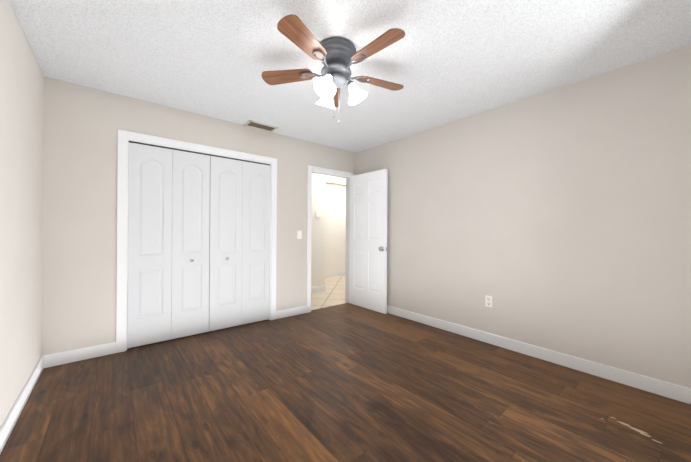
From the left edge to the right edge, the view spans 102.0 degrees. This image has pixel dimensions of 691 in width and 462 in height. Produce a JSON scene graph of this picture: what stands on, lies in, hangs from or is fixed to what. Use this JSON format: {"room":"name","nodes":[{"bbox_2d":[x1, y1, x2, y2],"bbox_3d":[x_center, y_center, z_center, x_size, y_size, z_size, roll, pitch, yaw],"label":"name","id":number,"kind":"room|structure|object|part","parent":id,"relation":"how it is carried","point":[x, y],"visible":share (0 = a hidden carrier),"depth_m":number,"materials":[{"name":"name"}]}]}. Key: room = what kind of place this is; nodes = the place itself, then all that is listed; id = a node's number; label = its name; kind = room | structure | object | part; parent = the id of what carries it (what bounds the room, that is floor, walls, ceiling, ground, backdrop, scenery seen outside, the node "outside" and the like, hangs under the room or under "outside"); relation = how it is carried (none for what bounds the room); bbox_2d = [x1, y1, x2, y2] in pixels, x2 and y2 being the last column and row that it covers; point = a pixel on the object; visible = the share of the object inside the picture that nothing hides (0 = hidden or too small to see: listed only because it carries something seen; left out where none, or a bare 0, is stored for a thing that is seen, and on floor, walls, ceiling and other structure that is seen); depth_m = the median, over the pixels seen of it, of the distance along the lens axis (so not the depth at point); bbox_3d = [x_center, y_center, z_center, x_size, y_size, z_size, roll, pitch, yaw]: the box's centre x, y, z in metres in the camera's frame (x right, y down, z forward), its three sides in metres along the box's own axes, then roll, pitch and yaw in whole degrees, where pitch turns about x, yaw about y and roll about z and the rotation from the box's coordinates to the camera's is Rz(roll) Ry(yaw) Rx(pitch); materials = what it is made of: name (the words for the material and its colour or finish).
{"room":"empty bedroom","nodes":[
{"label":"empty bedroom","id":0,"kind":"room"},
{"bbox_2d":[0,0,43,427],"bbox_3d":[-1.344,-0.070,0.816,0.120,2.440,4.083,0,0,-40],"label":"wall","id":1,"kind":"structure","parent":0,"point":[21,146],"depth_m":1.75,"materials":[{"name":"paint"}]},
{"bbox_2d":[0,355,47,453],"bbox_3d":[-1.299,1.098,0.858,0.017,0.106,3.843,0,0,-40],"label":"baseboard","id":2,"kind":"structure","parent":1,"relation":"attached to","point":[8,425],"depth_m":1.75,"materials":[{"name":"white wood"}]},
{"bbox_2d":[42,76,354,355],"bbox_3d":[-1.226,-0.065,3.490,3.479,2.440,0.120,0,0,-40],"label":"wall","id":3,"kind":"structure","parent":0,"point":[82,124],"depth_m":2.56,"materials":[{"name":"paint"}]},
{"bbox_2d":[48,342,115,366],"bbox_3d":[-2.332,1.093,2.489,0.450,0.106,0.014,0,0,-40],"label":"baseboard","id":4,"kind":"structure","parent":3,"relation":"attached to","point":[65,357],"depth_m":2.48,"materials":[{"name":"white wood"}]},
{"bbox_2d":[127,142,228,347],"bbox_3d":[-1.735,0.141,2.994,0.936,1.995,0.095,0,0,-40],"label":"closet doors","id":5,"kind":"structure","parent":3,"relation":"in","point":[149,243],"depth_m":2.82,"materials":[{"name":"white wood"}]},
{"bbox_2d":[171,150,209,338],"bbox_3d":[-1.694,0.142,3.069,0.364,1.995,0.032,0,0,-40],"label":"closet door leaf","id":6,"kind":"structure","parent":3,"relation":"in","point":[190,235],"depth_m":3.05,"materials":[{"name":"white wood"}]},
{"bbox_2d":[116,129,276,352],"bbox_3d":[-1.567,0.100,3.197,1.620,2.105,0.136,0,0,-40],"label":"trim","id":7,"kind":"structure","parent":3,"relation":"attached to","point":[125,137],"depth_m":2.69,"materials":[{"name":"white wood"}]},
{"bbox_2d":[129,141,269,164],"bbox_3d":[-1.554,-0.863,3.189,1.456,0.016,0.040,0,0,-40],"label":"door track","id":8,"kind":"object","parent":3,"relation":"attached to","point":[195,152],"depth_m":3.08,"materials":[{"name":"grey metal"}]},
{"bbox_2d":[209,156,242,330],"bbox_3d":[-1.409,0.144,3.305,0.364,1.995,0.032,0,0,-40],"label":"closet door leaf","id":9,"kind":"structure","parent":3,"relation":"in","point":[225,241],"depth_m":3.29,"materials":[{"name":"white wood"}]},
{"bbox_2d":[242,161,269,324],"bbox_3d":[-1.128,0.146,3.538,0.364,1.995,0.032,0,0,-40],"label":"closet door leaf","id":10,"kind":"structure","parent":3,"relation":"in","point":[255,237],"depth_m":3.52,"materials":[{"name":"white wood"}]},
{"bbox_2d":[276,305,306,318],"bbox_3d":[-0.726,1.105,3.822,0.485,0.106,0.014,0,0,-40],"label":"baseboard","id":11,"kind":"structure","parent":3,"relation":"attached to","point":[284,313],"depth_m":3.81,"materials":[{"name":"white wood"}]},
{"bbox_2d":[297,231,301,238],"bbox_3d":[-0.637,0.051,3.893,0.070,0.115,0.014,0,0,-40],"label":"light switch","id":12,"kind":"object","parent":3,"relation":"attached to","point":[299,234],"visible":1,"depth_m":3.89,"materials":[{"name":"white plastic"}]},
{"bbox_2d":[307,165,354,312],"bbox_3d":[-0.244,0.114,4.306,0.889,2.097,0.152,0,0,-40],"label":"door frame","id":13,"kind":"structure","parent":3,"relation":"attached to","point":[329,172],"depth_m":4.11,"materials":[{"name":"white wood"}]},
{"bbox_2d":[349,169,387,313],"bbox_3d":[0.324,0.143,4.198,0.035,2.025,0.757,0,0,-41],"label":"door","id":14,"kind":"structure","parent":3,"relation":"in","point":[367,257],"depth_m":4.15,"materials":[{"name":"white wood"}]},
{"bbox_2d":[311,173,345,286],"bbox_3d":[0.928,-0.047,6.627,6.200,2.440,0.120,0,0,-40],"label":"wall","id":15,"kind":"structure","parent":0,"point":[319,181],"depth_m":5.36,"materials":[{"name":"paint"}]},
{"bbox_2d":[315,212,320,217],"bbox_3d":[-0.518,-0.308,5.334,0.120,0.100,0.020,0,0,-40],"label":"switch","id":16,"kind":"object","parent":15,"relation":"attached to","point":[317,214],"visible":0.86,"depth_m":5.32,"materials":[{"name":"white plastic"}]},
{"bbox_2d":[311,285,325,292],"bbox_3d":[-0.857,1.106,5.063,1.230,0.106,0.017,0,0,-40],"label":"baseboard","id":17,"kind":"structure","parent":15,"relation":"attached to","point":[320,288],"depth_m":5.34,"materials":[{"name":"white wood"}]},
{"bbox_2d":[311,275,346,309],"bbox_3d":[-0.730,1.212,6.342,9.100,0.100,3.747,0,0,-40],"label":"floor","id":18,"kind":"structure","parent":0,"point":[333,294],"depth_m":5.12,"materials":[{"name":"beige tile"}]},
{"bbox_2d":[325,183,345,272],"bbox_3d":[0.277,-0.050,7.802,5.700,2.440,0.120,0,0,-40],"label":"wall","id":19,"kind":"structure","parent":0,"point":[335,245],"depth_m":7.28,"materials":[{"name":"paint"}]},
{"bbox_2d":[325,271,344,276],"bbox_3d":[0.274,1.117,7.717,5.600,0.106,0.014,0,0,-40],"label":"baseboard","id":20,"kind":"structure","parent":19,"relation":"attached to","point":[338,273],"depth_m":7.25,"materials":[{"name":"white wood"}]},
{"bbox_2d":[0,303,690,461],"bbox_3d":[0.051,1.211,1.941,3.719,0.100,4.023,0,0,-40],"label":"floor","id":21,"kind":"structure","parent":0,"point":[346,382],"depth_m":1.87,"materials":[{"name":"laminate"}]},
{"bbox_2d":[601,417,662,443],"bbox_3d":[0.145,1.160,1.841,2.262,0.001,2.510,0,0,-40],"label":"scratch","id":22,"kind":"object","parent":21,"relation":"on","point":[642,432],"depth_m":1.64,"materials":[{"name":"beige wood"}]},
{"bbox_2d":[10,0,690,152],"bbox_3d":[0.048,-1.329,1.968,3.719,0.100,4.083,0,0,-40],"label":"ceiling","id":23,"kind":"structure","parent":0,"point":[442,62],"depth_m":1.99,"materials":[{"name":"white paint"}]},
{"bbox_2d":[244,120,277,131],"bbox_3d":[-1.033,-1.280,3.428,0.368,0.008,0.200,0,0,-40],"label":"ceiling vent","id":24,"kind":"object","parent":23,"relation":"in","point":[258,125],"visible":0.98,"depth_m":3.42,"materials":[{"name":"beige metal"}]},
{"bbox_2d":[261,14,404,124],"bbox_3d":[-0.035,-1.014,1.954,1.073,0.531,1.045,0,0,-40],"label":"ceiling fan","id":25,"kind":"object","parent":23,"relation":"hanging from","point":[336,56],"visible":1,"depth_m":1.89,"materials":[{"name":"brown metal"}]},
{"bbox_3d":[-0.425,-1.130,2.046,0.385,0.006,0.138,0,-11,11],"label":"blade","id":26,"kind":"part","parent":25,"relation":"part of","materials":[{"name":"brown wood"}]},
{"bbox_3d":[-0.242,-1.130,1.655,0.138,0.006,0.385,-12,-6,28],"label":"blade","id":27,"kind":"part","parent":25,"relation":"part of","materials":[{"name":"brown wood"}]},
{"bbox_3d":[-0.124,-0.989,1.863,0.149,0.113,0.149,0,-27,27],"label":"lamp shade","id":28,"kind":"part","parent":25,"relation":"part of","materials":[{"name":"white glass"}]},
{"bbox_3d":[-0.135,-0.988,2.085,0.149,0.113,0.149,0,27,-33],"label":"lamp shade","id":29,"kind":"part","parent":25,"relation":"part of","materials":[{"name":"white glass"}]},
{"bbox_3d":[-0.110,-1.128,2.342,0.138,0.006,0.385,11,-1,-7],"label":"blade","id":30,"kind":"part","parent":25,"relation":"part of","materials":[{"name":"brown wood"}]},
{"bbox_3d":[0.063,-0.987,1.983,0.149,0.113,0.149,-27,1,-2],"label":"lamp shade","id":31,"kind":"part","parent":25,"relation":"part of","materials":[{"name":"white glass"}]},
{"label":"blade","id":32,"kind":"part","parent":25,"relation":"part of","materials":[{"name":"brown wood"}]},
{"bbox_3d":[0.268,-1.126,2.133,0.385,0.006,0.138,0,11,-25],"label":"blade","id":33,"kind":"part","parent":25,"relation":"part of","materials":[{"name":"brown wood"}]},
{"bbox_2d":[355,46,690,387],"bbox_3d":[1.425,-0.049,3.116,0.120,2.440,4.083,0,0,-40],"label":"wall","id":34,"kind":"structure","parent":0,"point":[558,220],"depth_m":2.44,"materials":[{"name":"paint"}]},
{"bbox_2d":[485,295,491,306],"bbox_3d":[1.496,0.736,2.921,0.009,0.115,0.070,0,0,-40],"label":"wall outlet","id":35,"kind":"object","parent":34,"relation":"attached to","point":[488,301],"visible":1,"depth_m":2.92,"materials":[{"name":"white plastic"}]},
{"bbox_2d":[387,305,690,403],"bbox_3d":[1.365,1.117,3.071,0.014,0.106,3.843,0,0,-40],"label":"baseboard","id":36,"kind":"structure","parent":34,"relation":"attached to","point":[661,388],"depth_m":2.42,"materials":[{"name":"white wood"}]}
]}

